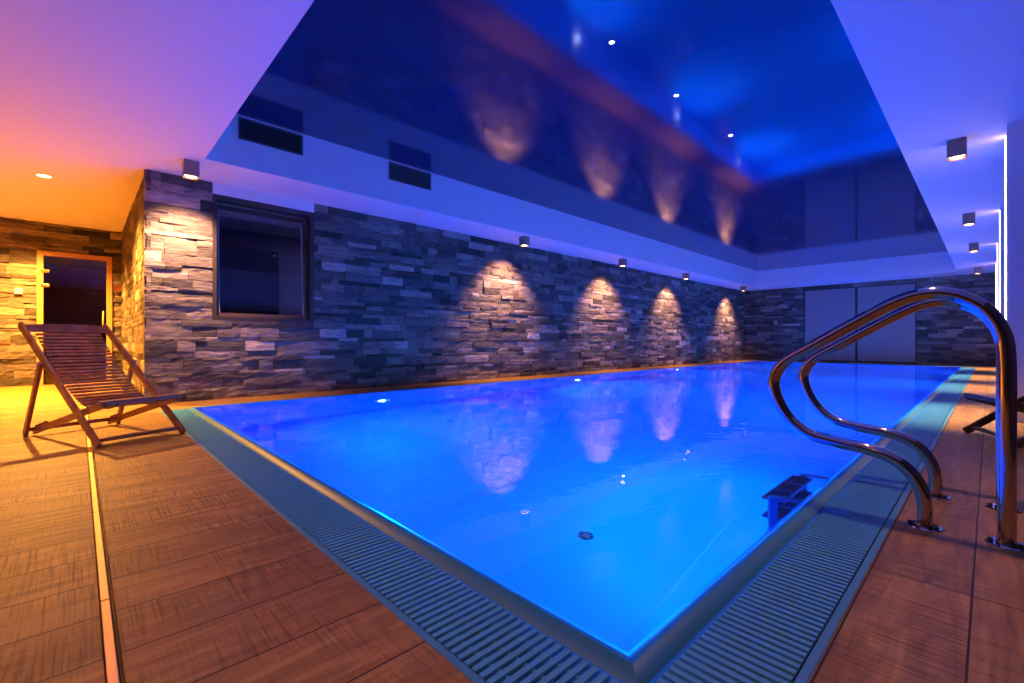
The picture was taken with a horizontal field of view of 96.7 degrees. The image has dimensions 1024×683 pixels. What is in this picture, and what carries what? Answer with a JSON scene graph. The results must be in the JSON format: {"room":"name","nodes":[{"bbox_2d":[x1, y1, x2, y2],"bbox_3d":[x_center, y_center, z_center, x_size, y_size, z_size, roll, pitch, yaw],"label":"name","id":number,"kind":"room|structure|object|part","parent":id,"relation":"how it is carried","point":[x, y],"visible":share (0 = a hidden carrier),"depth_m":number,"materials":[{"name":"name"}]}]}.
{"room":"spa","nodes":[
{"label":"spa","id":0,"kind":"room"},
{"bbox_2d":[0,217,121,386],"bbox_3d":[-8.459,-0.625,6.972,3.760,2.690,0.236,0,0,-44],"label":"wall","id":1,"kind":"structure","parent":0,"point":[20,240],"depth_m":7.41,"materials":[{"name":"stone"}]},
{"bbox_2d":[14,288,22,293],"bbox_3d":[-7.923,-0.810,7.309,0.090,0.090,0.017,0,0,-44],"label":"switch plate","id":2,"kind":"object","parent":1,"relation":"attached to","point":[16,290],"visible":1,"depth_m":7.30,"materials":[{"name":"white plastic"}]},
{"bbox_2d":[37,250,111,384],"bbox_3d":[-7.505,-0.390,7.834,0.930,2.220,0.222,0,0,-44],"label":"door","id":3,"kind":"structure","parent":1,"relation":"in","point":[72,288],"depth_m":7.77,"materials":[{"name":"brown wood"}]},
{"bbox_2d":[114,286,120,291],"bbox_3d":[-7.049,-0.940,8.130,0.100,0.110,0.033,0,0,-44],"label":"control unit","id":4,"kind":"object","parent":1,"relation":"attached to","point":[116,288],"visible":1,"depth_m":8.12,"materials":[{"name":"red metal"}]},
{"bbox_2d":[121,169,744,401],"bbox_3d":[1.050,-0.625,13.001,18.366,2.690,4.215,0,0,-44],"label":"wall","id":5,"kind":"structure","parent":0,"point":[397,303],"depth_m":7.39,"materials":[{"name":"stone"}]},
{"bbox_2d":[212,194,313,322],"bbox_3d":[-3.329,-1.050,6.130,1.230,1.570,0.191,0,0,-44],"label":"window","id":6,"kind":"structure","parent":5,"relation":"in","point":[259,258],"depth_m":6.11,"materials":[{"name":"grey"}]},
{"bbox_3d":[-3.366,-1.030,6.144,1.025,1.330,0.089,0,0,-44],"label":"pane","id":7,"kind":"part","parent":6,"relation":"part of","materials":[{"name":"clear glass"}]},
{"bbox_2d":[212,183,313,212],"bbox_3d":[-3.363,-1.903,6.165,1.230,0.135,0.292,0,0,-44],"label":"trim","id":8,"kind":"structure","parent":5,"relation":"attached to","point":[219,189],"depth_m":6.01,"materials":[{"name":"white paint"}]},
{"bbox_2d":[0,0,1023,290],"bbox_3d":[1.659,-2.420,9.932,22.500,0.900,15.900,0,0,-44],"label":"ceiling","id":9,"kind":"structure","parent":0,"point":[523,117],"depth_m":4.75,"materials":[{"name":"white paint"}]},
{"bbox_2d":[34,173,53,177],"bbox_3d":[-5.561,-1.968,5.407,0.164,0.005,0.164,0,0,-44],"label":"recessed light","id":10,"kind":"object","parent":9,"relation":"in","point":[36,174],"visible":1,"depth_m":5.39,"materials":[{"name":"white paint"}]},
{"bbox_2d":[182,159,199,180],"bbox_3d":[-3.527,-1.885,4.996,0.140,0.170,0.140,0,0,-44],"label":"recessed light","id":11,"kind":"object","parent":9,"relation":"in","point":[190,169],"visible":1,"depth_m":4.96,"materials":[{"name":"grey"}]},
{"bbox_2d":[238,116,302,155],"bbox_3d":[-2.827,-2.410,5.363,0.700,0.250,0.012,0,0,-44],"label":"ceiling vent","id":12,"kind":"object","parent":9,"relation":"in","point":[249,130],"visible":1,"depth_m":5.35,"materials":[{"name":"grey metal"}]},
{"bbox_2d":[389,161,430,189],"bbox_3d":[-1.480,-2.410,6.646,0.700,0.250,0.012,0,0,-44],"label":"ceiling vent","id":13,"kind":"object","parent":9,"relation":"in","point":[397,172],"visible":1,"depth_m":6.63,"materials":[{"name":"grey metal"}]},
{"bbox_2d":[519,236,529,246],"bbox_3d":[0.233,-1.885,8.574,0.140,0.170,0.140,0,0,-44],"label":"recessed light","id":14,"kind":"object","parent":9,"relation":"in","point":[524,241],"visible":1,"depth_m":8.53,"materials":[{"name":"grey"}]},
{"bbox_3d":[4.589,-2.585,8.838,16.865,0.050,5.205,0,0,-44],"label":"gloss panel","id":15,"kind":"part","parent":9,"relation":"part of","materials":[{"name":"blue plastic"}]},
{"bbox_2d":[619,258,626,266],"bbox_3d":[2.645,-1.885,10.870,0.140,0.170,0.140,0,0,-44],"label":"recessed light","id":16,"kind":"object","parent":9,"relation":"in","point":[622,262],"visible":1,"depth_m":10.83,"materials":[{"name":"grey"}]},
{"bbox_2d":[683,273,689,279],"bbox_3d":[5.028,-1.885,13.138,0.140,0.170,0.140,0,0,-44],"label":"recessed light","id":17,"kind":"object","parent":9,"relation":"in","point":[685,275],"visible":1,"depth_m":13.09,"materials":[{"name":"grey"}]},
{"bbox_2d":[740,286,745,290],"bbox_3d":[8.215,-1.885,16.172,0.140,0.170,0.140,0,0,-44],"label":"recessed light","id":18,"kind":"object","parent":9,"relation":"in","point":[742,288],"visible":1,"depth_m":16.13,"materials":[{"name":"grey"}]},
{"bbox_2d":[947,137,966,161],"bbox_3d":[4.372,-1.885,4.472,0.140,0.170,0.140,0,0,-44],"label":"recessed light","id":19,"kind":"object","parent":9,"relation":"in","point":[956,148],"visible":1,"depth_m":4.43,"materials":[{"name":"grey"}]},
{"bbox_2d":[962,212,975,225],"bbox_3d":[7.052,-1.885,7.023,0.140,0.170,0.140,0,0,-44],"label":"recessed light","id":20,"kind":"object","parent":9,"relation":"in","point":[968,219],"visible":1,"depth_m":6.99,"materials":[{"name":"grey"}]},
{"bbox_2d":[969,242,978,252],"bbox_3d":[9.261,-1.885,9.126,0.140,0.170,0.140,0,0,-44],"label":"recessed light","id":21,"kind":"object","parent":9,"relation":"in","point":[973,247],"visible":1,"depth_m":9.08,"materials":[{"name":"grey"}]},
{"bbox_2d":[974,267,981,273],"bbox_3d":[12.376,-1.885,12.091,0.140,0.170,0.140,0,0,-44],"label":"recessed light","id":22,"kind":"object","parent":9,"relation":"in","point":[977,270],"visible":1,"depth_m":12.05,"materials":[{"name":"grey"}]},
{"bbox_2d":[0,360,1023,682],"bbox_3d":[1.554,0.770,9.970,22.400,0.100,15.700,0,0,-44],"label":"floor","id":23,"kind":"structure","parent":0,"point":[208,583],"depth_m":1.39,"materials":[{"name":"brown wood"}]},
{"bbox_2d":[17,321,185,448],"bbox_3d":[-3.189,0.285,3.540,1.174,0.885,0.627,0,0,24],"label":"deck chair","id":24,"kind":"object","parent":23,"relation":"on","point":[95,403],"visible":0.99,"depth_m":3.54,"materials":[{"name":"brown wood"}]},
{"bbox_3d":[-3.575,0.434,3.395,0.290,0.573,0.022,0,0,24],"label":"leg","id":25,"kind":"part","parent":24,"relation":"part of","materials":[{"name":"brown wood"}]},
{"bbox_3d":[-3.299,0.285,3.298,1.174,0.885,0.024,0,0,24],"label":"backrest rail","id":26,"kind":"part","parent":24,"relation":"part of","materials":[{"name":"brown wood"}]},
{"bbox_3d":[-3.674,-0.109,3.760,0.058,0.068,0.507,0,0,24],"label":"head rail","id":27,"kind":"part","parent":24,"relation":"part of","materials":[{"name":"brown wood"}]},
{"bbox_3d":[-3.219,0.559,3.295,1.019,0.308,0.022,0,0,24],"label":"seat rail","id":28,"kind":"part","parent":24,"relation":"part of","materials":[{"name":"brown wood"}]},
{"bbox_3d":[-3.167,0.206,3.530,1.050,0.546,0.410,0,0,24],"label":"slatted seat","id":29,"kind":"part","parent":24,"relation":"part of","materials":[{"name":"brown wood"}]},
{"bbox_3d":[-3.334,0.434,3.926,0.290,0.573,0.022,0,0,24],"label":"leg","id":30,"kind":"part","parent":24,"relation":"part of","materials":[{"name":"brown wood"}]},
{"bbox_3d":[-3.025,0.559,3.724,1.019,0.308,0.022,0,0,24],"label":"seat rail","id":31,"kind":"part","parent":24,"relation":"part of","materials":[{"name":"brown wood"}]},
{"bbox_3d":[-3.080,0.285,3.782,1.174,0.885,0.024,0,0,24],"label":"backrest rail","id":32,"kind":"part","parent":24,"relation":"part of","materials":[{"name":"brown wood"}]},
{"bbox_2d":[84,406,119,682],"bbox_3d":[-2.453,0.736,2.654,0.020,0.029,10.574,0,0,-44],"label":"linear drain","id":33,"kind":"object","parent":23,"relation":"on","point":[110,657],"visible":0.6,"depth_m":1.32,"materials":[{"name":"silver"}]},
{"bbox_2d":[188,368,963,682],"bbox_3d":[4.590,1.526,8.859,17.335,1.588,5.656,0,0,-44],"label":"basin","id":34,"kind":"object","parent":23,"relation":"in","point":[677,657],"depth_m":1.66,"materials":[{"name":"blue"}]},
{"bbox_2d":[188,367,963,682],"bbox_3d":[4.590,0.745,8.859,17.191,0.070,5.512,0,0,-44],"label":"rim","id":35,"kind":"object","parent":34,"relation":"on","point":[645,662],"visible":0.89,"depth_m":1.37,"materials":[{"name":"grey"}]},
{"bbox_2d":[194,361,951,411],"bbox_3d":[4.590,0.740,8.859,17.083,0.060,5.404,0,0,-44],"label":"strip","id":36,"kind":"object","parent":35,"relation":"attached to","point":[747,361],"visible":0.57,"depth_m":7.19,"materials":[{"name":"blue"}]},
{"bbox_2d":[197,361,959,651],"bbox_3d":[4.590,0.716,8.859,17.035,0.001,5.356,0,0,-44],"label":"pool water","id":37,"kind":"object","parent":34,"relation":"in","point":[609,501],"visible":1,"depth_m":2.67,"materials":[{"name":"blue liquid"}]},
{"bbox_2d":[768,481,828,533],"bbox_3d":[1.446,1.304,2.296,0.542,1.132,0.185,0,0,-44],"label":"pool ladder","id":38,"kind":"object","parent":34,"relation":"attached to","point":[827,481],"visible":0.02,"depth_m":2.15,"materials":[{"name":"silver metal"}]},
{"bbox_3d":[1.274,1.304,2.114,0.042,1.132,0.157,0,0,-44],"label":"rail","id":39,"kind":"part","parent":38,"relation":"part of","materials":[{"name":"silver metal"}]},
{"bbox_2d":[363,375,970,682],"bbox_3d":[4.568,0.810,8.669,17.369,0.140,5.732,0,0,-44],"label":"channel","id":40,"kind":"object","parent":23,"relation":"in","point":[970,375],"depth_m":1.48,"materials":[{"name":"black metal"}]},
{"bbox_2d":[163,409,619,682],"bbox_3d":[-1.707,0.732,2.852,0.202,0.020,5.474,0,0,-44],"label":"grate","id":41,"kind":"object","parent":40,"relation":"on","point":[420,590],"visible":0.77,"depth_m":1.35,"materials":[{"name":"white plastic"}]},
{"bbox_3d":[-1.707,0.735,2.852,0.118,0.014,5.474,0,0,-44],"label":"connector rod","id":42,"kind":"part","parent":41,"relation":"part of","materials":[{"name":"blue plastic"}]},
{"bbox_2d":[159,367,975,682],"bbox_3d":[4.570,0.729,8.668,17.367,0.022,5.724,0,0,-44],"label":"pool border","id":43,"kind":"object","parent":40,"relation":"on","point":[804,675],"visible":0.69,"depth_m":1.32,"materials":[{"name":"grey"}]},
{"bbox_2d":[656,367,973,682],"bbox_3d":[6.463,0.732,6.692,17.333,0.020,0.198,0,0,-44],"label":"grate","id":44,"kind":"object","parent":40,"relation":"on","point":[767,634],"visible":0.88,"depth_m":1.34,"materials":[{"name":"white plastic"}]},
{"bbox_3d":[6.461,0.735,6.690,17.315,0.014,0.118,0,0,-44],"label":"connector rod","id":45,"kind":"part","parent":44,"relation":"part of","materials":[{"name":"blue plastic"}]},
{"bbox_2d":[768,287,1023,551],"bbox_3d":[1.506,0.255,1.870,0.112,0.930,0.826,0,0,-44],"label":"pool handrail","id":46,"kind":"object","parent":23,"relation":"on","point":[1006,356],"visible":1,"depth_m":1.71,"materials":[{"name":"silver metal"}]},
{"bbox_2d":[799,300,1023,513],"bbox_3d":[1.868,0.255,2.215,0.112,0.930,0.826,0,0,-44],"label":"pool handrail","id":47,"kind":"object","parent":23,"relation":"on","point":[935,480],"visible":0.66,"depth_m":2.23,"materials":[{"name":"silver metal"}]},
{"bbox_2d":[962,393,1023,447],"bbox_3d":[4.030,0.285,3.156,1.174,0.885,0.627,0,0,18],"label":"deck chair","id":48,"kind":"object","parent":23,"relation":"on","point":[981,422],"visible":0.57,"depth_m":3.50,"materials":[{"name":"brown wood"}]},
{"bbox_3d":[4.114,0.285,3.408,1.174,0.885,0.024,0,0,18],"label":"backrest rail","id":49,"kind":"part","parent":48,"relation":"part of","materials":[{"name":"brown wood"}]},
{"bbox_3d":[4.034,0.559,3.402,1.019,0.308,0.022,0,0,18],"label":"seat rail","id":50,"kind":"part","parent":48,"relation":"part of","materials":[{"name":"brown wood"}]},
{"bbox_3d":[3.885,0.559,2.955,1.019,0.308,0.022,0,0,18],"label":"seat rail","id":51,"kind":"part","parent":48,"relation":"part of","materials":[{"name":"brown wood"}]},
{"bbox_3d":[3.946,0.285,2.904,1.174,0.885,0.024,0,0,18],"label":"backrest rail","id":52,"kind":"part","parent":48,"relation":"part of","materials":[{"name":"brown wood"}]},
{"bbox_2d":[996,261,996,307],"bbox_3d":[12.791,-0.625,10.929,1.000,2.690,1.595,0,0,-44],"label":"trim","id":53,"kind":"structure","parent":23,"relation":"on","point":[996,261],"depth_m":11.16,"materials":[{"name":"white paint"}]},
{"bbox_2d":[998,241,998,309],"bbox_3d":[10.400,-0.625,8.654,1.000,2.690,1.595,0,0,-44],"label":"trim","id":54,"kind":"structure","parent":23,"relation":"on","point":[998,241],"depth_m":8.88,"materials":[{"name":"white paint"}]},
{"bbox_2d":[997,244,997,308],"bbox_3d":[9.767,-0.630,9.131,0.050,2.660,0.046,0,0,-44],"label":"strip light","id":55,"kind":"object","parent":54,"relation":"attached to","point":[997,244],"visible":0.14,"depth_m":9.13,"materials":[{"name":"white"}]},
{"bbox_2d":[1000,205,1004,317],"bbox_3d":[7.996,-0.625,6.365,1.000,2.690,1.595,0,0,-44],"label":"trim","id":56,"kind":"structure","parent":23,"relation":"on","point":[1002,208],"depth_m":6.58,"materials":[{"name":"white paint"}]},
{"bbox_2d":[999,211,999,310],"bbox_3d":[7.362,-0.630,6.842,0.050,2.660,0.046,0,0,-44],"label":"strip light","id":57,"kind":"object","parent":56,"relation":"attached to","point":[999,211],"visible":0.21,"depth_m":6.84,"materials":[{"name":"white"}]},
{"bbox_2d":[1006,120,1023,422],"bbox_3d":[5.388,-0.625,3.883,1.000,2.690,1.595,0,0,-44],"label":"wall","id":58,"kind":"structure","parent":23,"relation":"on","point":[1014,131],"depth_m":4.07,"materials":[{"name":"white paint"}]},
{"bbox_2d":[1005,137,1005,318],"bbox_3d":[4.755,-0.630,4.360,0.050,2.660,0.046,0,0,-44],"label":"strip light","id":59,"kind":"object","parent":58,"relation":"attached to","point":[1005,137],"visible":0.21,"depth_m":4.36,"materials":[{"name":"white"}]},
{"bbox_2d":[744,272,995,366],"bbox_3d":[12.079,-0.625,14.914,0.338,2.690,8.350,0,0,-44],"label":"wall","id":60,"kind":"structure","parent":0,"point":[773,318],"depth_m":14.06,"materials":[{"name":"stone"}]},
{"bbox_2d":[804,287,855,361],"bbox_3d":[11.068,-0.570,15.872,0.060,2.540,1.530,0,0,-44],"label":"door","id":61,"kind":"structure","parent":60,"relation":"in","point":[824,309],"depth_m":15.86,"materials":[{"name":"grey"}]},
{"bbox_2d":[856,283,916,363],"bbox_3d":[12.120,-0.570,14.767,0.060,2.540,1.520,0,0,-44],"label":"door","id":62,"kind":"structure","parent":60,"relation":"in","point":[896,342],"depth_m":14.72,"materials":[{"name":"grey"}]}
]}

